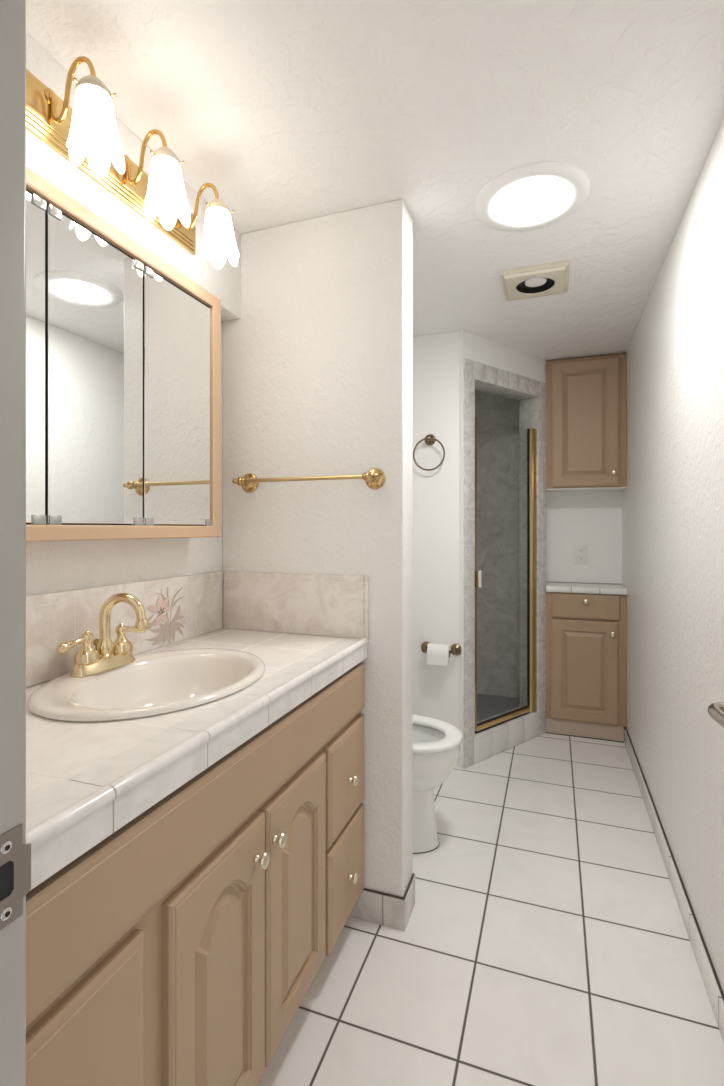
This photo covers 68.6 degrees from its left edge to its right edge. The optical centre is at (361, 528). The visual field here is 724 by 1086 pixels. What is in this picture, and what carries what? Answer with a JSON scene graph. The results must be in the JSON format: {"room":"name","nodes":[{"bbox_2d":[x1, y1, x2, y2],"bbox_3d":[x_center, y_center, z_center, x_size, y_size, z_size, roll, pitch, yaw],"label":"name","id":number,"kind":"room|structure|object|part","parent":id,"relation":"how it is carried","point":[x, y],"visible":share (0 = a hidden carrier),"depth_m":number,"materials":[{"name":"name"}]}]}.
{"room":"bathroom","nodes":[
{"label":"bathroom","id":0,"kind":"room"},
{"bbox_2d":[0,0,30,1085],"bbox_3d":[0.050,0.205,0.235,0.865,2.110,0.146,0,0,20],"label":"door frame","id":1,"kind":"structure","parent":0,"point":[15,854],"depth_m":0.40,"materials":[{"name":"paint"}]},
{"bbox_3d":[-0.265,0.260,0.389,0.002,0.069,0.048,0,0,20],"label":"strike plate","id":2,"kind":"part","parent":1,"relation":"part of","materials":[{"name":"silver metal"}]},
{"bbox_2d":[26,321,222,595],"bbox_3d":[-0.377,0.110,2.385,0.100,2.300,3.870,0,0,20],"label":"wall","id":3,"kind":"structure","parent":0,"point":[51,566],"depth_m":1.45,"materials":[{"name":"white paint"}]},
{"bbox_2d":[26,167,220,541],"bbox_3d":[-0.661,-0.351,1.271,0.119,0.756,0.936,0,0,20],"label":"medicine cabinet","id":4,"kind":"object","parent":3,"relation":"attached to","point":[123,348],"visible":1,"depth_m":1.28,"materials":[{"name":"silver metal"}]},
{"bbox_3d":[-0.714,-0.347,0.986,0.005,0.672,0.274,0,0,20],"label":"mirror door","id":5,"kind":"part","parent":4,"relation":"part of","materials":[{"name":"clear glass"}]},
{"bbox_3d":[-0.618,-0.347,1.250,0.005,0.672,0.274,0,0,20],"label":"mirror door","id":6,"kind":"part","parent":4,"relation":"part of","materials":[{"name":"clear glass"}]},
{"bbox_3d":[-0.521,-0.347,1.519,0.005,0.672,0.284,0,0,20],"label":"mirror door","id":7,"kind":"part","parent":4,"relation":"part of","materials":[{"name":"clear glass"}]},
{"bbox_2d":[26,571,222,686],"bbox_3d":[-0.719,0.253,1.273,0.010,0.204,1.300,0,0,20],"label":"backsplash","id":8,"kind":"structure","parent":3,"relation":"attached to","point":[52,619],"depth_m":1.39,"materials":[{"name":"tile"}]},
{"bbox_2d":[26,32,239,320],"bbox_3d":[-0.686,-0.889,1.265,0.078,0.302,1.314,0,0,20],"label":"wall","id":9,"kind":"structure","parent":0,"point":[224,283],"depth_m":1.36,"materials":[{"name":"white paint"}]},
{"bbox_2d":[26,56,239,269],"bbox_3d":[-0.521,-0.870,1.304,0.207,0.229,0.604,0,0,20],"label":"vanity light","id":10,"kind":"object","parent":9,"relation":"attached to","point":[86,135],"visible":1,"depth_m":1.25,"materials":[{"name":"white glass"}]},
{"bbox_3d":[-0.611,-0.923,1.117,0.130,0.123,0.032,0,0,20],"label":"arm","id":11,"kind":"part","parent":10,"relation":"part of","materials":[{"name":"yellow metal"}]},
{"bbox_3d":[-0.547,-0.830,1.094,0.111,0.142,0.109,0,0,20],"label":"lamp shade","id":12,"kind":"part","parent":10,"relation":"part of","materials":[{"name":"white glass"}]},
{"bbox_3d":[-0.607,-0.891,1.335,0.024,0.114,0.604,0,0,20],"label":"plate","id":13,"kind":"part","parent":10,"relation":"part of","materials":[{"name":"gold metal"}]},
{"bbox_3d":[-0.538,-0.923,1.319,0.130,0.123,0.032,0,0,20],"label":"arm","id":14,"kind":"part","parent":10,"relation":"part of","materials":[{"name":"yellow metal"}]},
{"bbox_3d":[-0.474,-0.830,1.296,0.111,0.142,0.109,0,0,20],"label":"lamp shade","id":15,"kind":"part","parent":10,"relation":"part of","materials":[{"name":"white glass"}]},
{"bbox_3d":[-0.465,-0.923,1.521,0.130,0.123,0.032,0,0,20],"label":"arm","id":16,"kind":"part","parent":10,"relation":"part of","materials":[{"name":"yellow metal"}]},
{"bbox_3d":[-0.401,-0.830,1.498,0.111,0.142,0.109,0,0,20],"label":"lamp shade","id":17,"kind":"part","parent":10,"relation":"part of","materials":[{"name":"white glass"}]},
{"bbox_2d":[223,199,412,930],"bbox_3d":[-0.162,0.110,1.837,0.676,2.300,0.133,0,0,20],"label":"wall","id":18,"kind":"structure","parent":0,"point":[318,355],"depth_m":1.74,"materials":[{"name":"white paint"}]},
{"bbox_2d":[224,571,368,638],"bbox_3d":[-0.235,0.253,1.795,0.544,0.204,0.010,0,0,20],"label":"backsplash","id":19,"kind":"structure","parent":18,"relation":"attached to","point":[334,605],"depth_m":1.78,"materials":[{"name":"tile"}]},
{"bbox_2d":[232,468,384,492],"bbox_3d":[-0.188,-0.159,1.742,0.530,0.068,0.077,0,0,20],"label":"towel bar","id":20,"kind":"object","parent":18,"relation":"attached to","point":[374,478],"visible":1,"depth_m":1.70,"materials":[{"name":"gold metal"}]},
{"bbox_3d":[-0.405,-0.159,1.821,0.068,0.068,0.077,0,0,20],"label":"post","id":21,"kind":"part","parent":20,"relation":"part of","materials":[{"name":"gold metal"}]},
{"bbox_3d":[0.030,-0.159,1.664,0.068,0.068,0.077,0,0,20],"label":"post","id":22,"kind":"part","parent":20,"relation":"part of","materials":[{"name":"gold metal"}]},
{"bbox_2d":[404,873,414,929],"bbox_3d":[0.154,1.210,1.727,0.008,0.100,0.125,0,0,20],"label":"baseboard","id":23,"kind":"structure","parent":18,"relation":"attached to","point":[409,895],"depth_m":1.72,"materials":[{"name":"tile"}]},
{"bbox_2d":[26,0,723,360],"bbox_3d":[0.155,-1.070,1.432,1.920,0.060,5.400,0,0,20],"label":"ceiling","id":24,"kind":"structure","parent":0,"point":[293,110],"depth_m":1.33,"materials":[{"name":"white paint"}]},
{"bbox_2d":[475,161,589,231],"bbox_3d":[0.532,-1.030,1.674,0.344,0.021,0.344,0,0,20],"label":"recessed light","id":25,"kind":"object","parent":24,"relation":"in","point":[535,195],"visible":1,"depth_m":1.64,"materials":[{"name":"white plastic"}]},
{"bbox_2d":[495,179,567,221],"bbox_3d":[0.532,-1.028,1.674,0.221,0.019,0.221,0,0,20],"label":"diffuser","id":26,"kind":"object","parent":25,"relation":"attached to","point":[525,200],"depth_m":1.66,"materials":[{"name":"white plastic"}]},
{"bbox_2d":[500,260,569,300],"bbox_3d":[0.725,-1.026,2.221,0.262,0.028,0.262,0,0,20],"label":"exhaust fan","id":27,"kind":"object","parent":24,"relation":"attached to","point":[547,279],"visible":1,"depth_m":2.18,"materials":[{"name":"beige plastic"}]},
{"bbox_2d":[413,331,458,767],"bbox_3d":[0.232,0.110,2.946,0.664,2.300,0.100,0,0,20],"label":"wall","id":28,"kind":"structure","parent":0,"point":[435,356],"depth_m":2.83,"materials":[{"name":"white paint"}]},
{"bbox_2d":[413,434,444,470],"bbox_3d":[0.358,-0.405,2.815,0.175,0.200,0.062,0,0,20],"label":"towel ring","id":29,"kind":"object","parent":28,"relation":"attached to","point":[430,439],"visible":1,"depth_m":2.81,"materials":[{"name":"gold metal"}]},
{"bbox_3d":[0.355,-0.475,2.816,0.060,0.060,0.062,0,0,20],"label":"post","id":30,"kind":"part","parent":29,"relation":"part of","materials":[{"name":"gold metal"}]},
{"bbox_2d":[421,642,460,655],"bbox_3d":[0.410,0.638,2.788,0.220,0.062,0.077,0,0,20],"label":"toilet paper holder","id":31,"kind":"object","parent":28,"relation":"attached to","point":[455,648],"visible":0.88,"depth_m":2.78,"materials":[{"name":"gold metal"}]},
{"bbox_3d":[0.336,0.638,2.815,0.062,0.062,0.077,0,0,20],"label":"post","id":32,"kind":"part","parent":31,"relation":"part of","materials":[{"name":"gold metal"}]},
{"bbox_2d":[427,643,450,665],"bbox_3d":[0.401,0.652,2.766,0.109,0.098,0.091,0,0,20],"label":"toilet paper roll","id":33,"kind":"object","parent":31,"relation":"hanging from","point":[437,654],"visible":0.98,"depth_m":2.73,"materials":[{"name":"white paper"}]},
{"bbox_3d":[0.484,0.638,2.761,0.062,0.062,0.077,0,0,20],"label":"post","id":34,"kind":"part","parent":31,"relation":"part of","materials":[{"name":"gold metal"}]},
{"bbox_2d":[257,732,723,1085],"bbox_3d":[0.155,1.290,1.432,1.920,0.060,5.400,0,0,20],"label":"floor","id":35,"kind":"structure","parent":0,"point":[545,941],"depth_m":1.55,"materials":[{"name":"tile"}]},
{"bbox_2d":[26,662,363,1085],"bbox_3d":[-0.452,0.846,1.177,0.574,0.829,1.302,0,0,20],"label":"vanity cabinet","id":36,"kind":"object","parent":35,"relation":"on","point":[182,947],"visible":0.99,"depth_m":0.94,"materials":[{"name":"beige paint"}]},
{"bbox_3d":[-0.377,0.733,0.655,0.020,0.271,0.286,0,0,20],"label":"drawer","id":37,"kind":"part","parent":36,"relation":"part of","materials":[{"name":"beige paint"}]},
{"bbox_2d":[26,571,368,890],"bbox_3d":[-0.461,0.299,1.185,0.555,0.296,1.310,0,0,20],"label":"countertop","id":38,"kind":"structure","parent":36,"relation":"on","point":[85,781],"depth_m":1.21,"materials":[{"name":"tile"}]},
{"bbox_2d":[56,593,148,677],"bbox_3d":[-0.589,0.248,1.281,0.138,0.183,0.267,0,0,20],"label":"faucet","id":39,"kind":"object","parent":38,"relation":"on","point":[106,655],"visible":1,"depth_m":1.28,"materials":[{"name":"gold metal"}]},
{"bbox_3d":[-0.658,0.264,1.203,0.023,0.026,0.074,0,0,20],"label":"lever","id":40,"kind":"part","parent":39,"relation":"part of","materials":[{"name":"gold metal"}]},
{"bbox_3d":[-0.645,0.275,1.246,0.053,0.074,0.053,0,0,20],"label":"handle","id":41,"kind":"part","parent":39,"relation":"part of","materials":[{"name":"gold metal"}]},
{"bbox_3d":[-0.648,0.293,1.296,0.017,0.048,0.017,0,0,20],"label":"lift rod","id":42,"kind":"part","parent":39,"relation":"part of","materials":[{"name":"gold metal"}]},
{"bbox_3d":[-0.628,0.326,1.295,0.054,0.028,0.178,0,0,20],"label":"plate","id":43,"kind":"part","parent":39,"relation":"part of","materials":[{"name":"gold metal"}]},
{"bbox_3d":[-0.610,0.275,1.344,0.053,0.074,0.053,0,0,20],"label":"handle","id":44,"kind":"part","parent":39,"relation":"part of","materials":[{"name":"gold metal"}]},
{"bbox_3d":[-0.583,0.235,1.287,0.133,0.156,0.042,0,0,10],"label":"spout","id":45,"kind":"part","parent":39,"relation":"part of","materials":[{"name":"gold metal"}]},
{"bbox_3d":[-0.592,0.264,1.385,0.023,0.026,0.074,0,0,20],"label":"lever","id":46,"kind":"part","parent":39,"relation":"part of","materials":[{"name":"gold metal"}]},
{"bbox_2d":[27,648,264,721],"bbox_3d":[-0.473,0.415,1.245,0.456,0.152,0.566,0,0,20],"label":"sink basin","id":47,"kind":"object","parent":38,"relation":"in","point":[168,681],"visible":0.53,"depth_m":1.31,"materials":[{"name":"white ceramic"}]},
{"bbox_3d":[-0.260,0.870,0.980,0.020,0.545,0.295,0,0,20],"label":"cabinet door","id":48,"kind":"part","parent":36,"relation":"part of","materials":[{"name":"beige paint"}]},
{"bbox_3d":[-0.201,0.668,1.070,0.029,0.033,0.033,0,0,20],"label":"knob","id":49,"kind":"part","parent":36,"relation":"part of","materials":[{"name":"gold metal"}]},
{"bbox_3d":[-0.176,0.668,1.139,0.029,0.033,0.033,0,0,20],"label":"knob","id":50,"kind":"part","parent":36,"relation":"part of","materials":[{"name":"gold metal"}]},
{"bbox_3d":[-0.155,0.870,1.270,0.020,0.545,0.308,0,0,20],"label":"cabinet door","id":51,"kind":"part","parent":36,"relation":"part of","materials":[{"name":"beige paint"}]},
{"bbox_3d":[-0.047,0.733,1.569,0.020,0.271,0.287,0,0,20],"label":"drawer","id":52,"kind":"part","parent":36,"relation":"part of","materials":[{"name":"beige paint"}]},
{"bbox_3d":[-0.047,1.018,1.569,0.020,0.272,0.287,0,0,20],"label":"drawer","id":53,"kind":"part","parent":36,"relation":"part of","materials":[{"name":"beige paint"}]},
{"bbox_3d":[-0.025,1.026,1.561,0.027,0.031,0.031,0,0,20],"label":"knob","id":54,"kind":"part","parent":36,"relation":"part of","materials":[{"name":"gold metal"}]},
{"bbox_3d":[-0.025,0.741,1.561,0.027,0.031,0.031,0,0,20],"label":"knob","id":55,"kind":"part","parent":36,"relation":"part of","materials":[{"name":"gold metal"}]},
{"bbox_2d":[413,714,462,853],"bbox_3d":[0.030,0.874,2.211,0.772,0.772,0.470,0,0,20],"label":"toilet","id":56,"kind":"object","parent":35,"relation":"on","point":[436,742],"visible":0.2,"depth_m":2.07,"materials":[{"name":"white ceramic"}]},
{"bbox_3d":[0.173,0.827,2.159,0.469,0.022,0.378,0,0,20],"label":"seat","id":57,"kind":"part","parent":56,"relation":"part of","materials":[{"name":"white plastic"}]},
{"bbox_2d":[546,592,626,742],"bbox_3d":[1.376,0.826,3.284,0.448,0.868,0.286,0,0,20],"label":"base cabinet","id":58,"kind":"object","parent":35,"relation":"on","point":[586,634],"visible":1,"depth_m":3.18,"materials":[{"name":"beige paint"}]},
{"bbox_3d":[1.332,0.855,3.187,0.375,0.606,0.020,0,0,20],"label":"cabinet door","id":59,"kind":"part","parent":58,"relation":"part of","materials":[{"name":"beige paint"}]},
{"bbox_3d":[1.339,0.468,3.185,0.376,0.144,0.020,0,0,20],"label":"drawer","id":60,"kind":"part","parent":58,"relation":"part of","materials":[{"name":"beige paint"}]},
{"bbox_2d":[546,581,626,594],"bbox_3d":[1.380,0.369,3.293,0.446,0.042,0.266,0,0,20],"label":"countertop","id":61,"kind":"structure","parent":58,"relation":"on","point":[559,587],"depth_m":3.21,"materials":[{"name":"grey tile"}]},
{"bbox_2d":[475,389,518,697],"bbox_3d":[0.807,0.110,3.951,1.064,2.300,0.080,0,0,20],"label":"wall","id":62,"kind":"structure","parent":0,"point":[497,443],"depth_m":3.85,"materials":[{"name":"grey tile"}]},
{"bbox_2d":[477,693,519,721],"bbox_3d":[0.572,1.235,3.412,0.927,0.050,1.094,0,0,20],"label":"floor","id":63,"kind":"structure","parent":0,"point":[488,706],"depth_m":3.63,"materials":[{"name":"grey tile"}]},
{"bbox_2d":[459,330,545,768],"bbox_3d":[0.789,0.110,3.079,0.792,2.300,0.130,0,0,-39],"label":"wall","id":64,"kind":"structure","parent":0,"point":[473,347],"depth_m":2.79,"materials":[{"name":"white tile"}]},
{"bbox_2d":[464,358,545,768],"bbox_3d":[0.794,0.182,3.080,0.778,2.155,0.136,0,0,-39],"label":"tile surround","id":65,"kind":"object","parent":64,"relation":"attached to","point":[530,394],"depth_m":3.12,"materials":[{"name":"tile"}]},
{"bbox_2d":[475,417,536,733],"bbox_3d":[0.820,0.254,3.048,0.606,1.718,0.046,0,0,-39],"label":"shower door","id":66,"kind":"structure","parent":64,"relation":"attached to","point":[531,706],"depth_m":3.20,"materials":[{"name":"gold glass"}]},
{"bbox_3d":[0.600,0.245,2.869,0.038,1.700,0.022,0,0,-39],"label":"strike rail","id":67,"kind":"part","parent":66,"relation":"part of","materials":[{"name":"gold metal"}]},
{"bbox_3d":[0.619,0.273,2.863,0.016,0.085,0.011,0,0,-39],"label":"pull handle","id":68,"kind":"part","parent":66,"relation":"part of","materials":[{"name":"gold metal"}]},
{"bbox_3d":[0.810,1.086,3.041,0.503,0.028,0.020,0,0,-39],"label":"rail","id":69,"kind":"part","parent":66,"relation":"part of","materials":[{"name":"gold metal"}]},
{"bbox_3d":[1.039,0.254,3.233,0.033,1.718,0.038,0,0,-39],"label":"hinge post","id":70,"kind":"part","parent":66,"relation":"part of","materials":[{"name":"gold metal"}]},
{"bbox_2d":[474,707,538,763],"bbox_3d":[0.794,1.187,3.078,0.620,0.146,0.138,0,0,-39],"label":"trim","id":71,"kind":"structure","parent":64,"relation":"attached to","point":[490,742],"depth_m":3.01,"materials":[{"name":"grey tile"}]},
{"bbox_2d":[546,491,621,583],"bbox_3d":[1.435,0.110,3.469,0.465,2.300,0.100,0,0,20],"label":"wall","id":72,"kind":"structure","parent":0,"point":[592,518],"depth_m":3.42,"materials":[{"name":"white paint"}]},
{"bbox_2d":[574,544,587,563],"bbox_3d":[1.411,0.166,3.420,0.082,0.128,0.009,0,0,20],"label":"wall outlet","id":73,"kind":"object","parent":72,"relation":"attached to","point":[580,550],"visible":1,"depth_m":3.42,"materials":[{"name":"white plastic"}]},
{"bbox_2d":[546,353,626,491],"bbox_3d":[1.376,-0.635,3.284,0.448,0.792,0.286,0,0,20],"label":"upper cabinet","id":74,"kind":"object","parent":72,"relation":"attached to","point":[586,397],"visible":1,"depth_m":3.17,"materials":[{"name":"beige paint"}]},
{"bbox_3d":[1.385,-0.242,3.307,0.448,0.006,0.237,0,0,20],"label":"panel","id":75,"kind":"part","parent":74,"relation":"part of","materials":[{"name":"beige paint"}]},
{"bbox_2d":[622,118,723,992],"bbox_3d":[1.104,0.110,1.717,0.100,2.300,3.620,0,0,20],"label":"wall","id":76,"kind":"structure","parent":0,"point":[673,497],"depth_m":1.72,"materials":[{"name":"white paint"}]},
{"bbox_2d":[624,729,723,1042],"bbox_3d":[1.013,1.218,1.633,0.014,0.085,3.160,0,0,20],"label":"baseboard","id":77,"kind":"structure","parent":76,"relation":"attached to","point":[710,979],"depth_m":1.70,"materials":[{"name":"tile"}]},
{"bbox_2d":[708,702,723,727],"bbox_3d":[0.495,0.241,0.525,0.116,2.013,0.725,0,0,18],"label":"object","id":78,"kind":"structure","parent":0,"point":[715,710],"depth_m":0.78,"materials":[{"name":"silver metal"}]}
]}

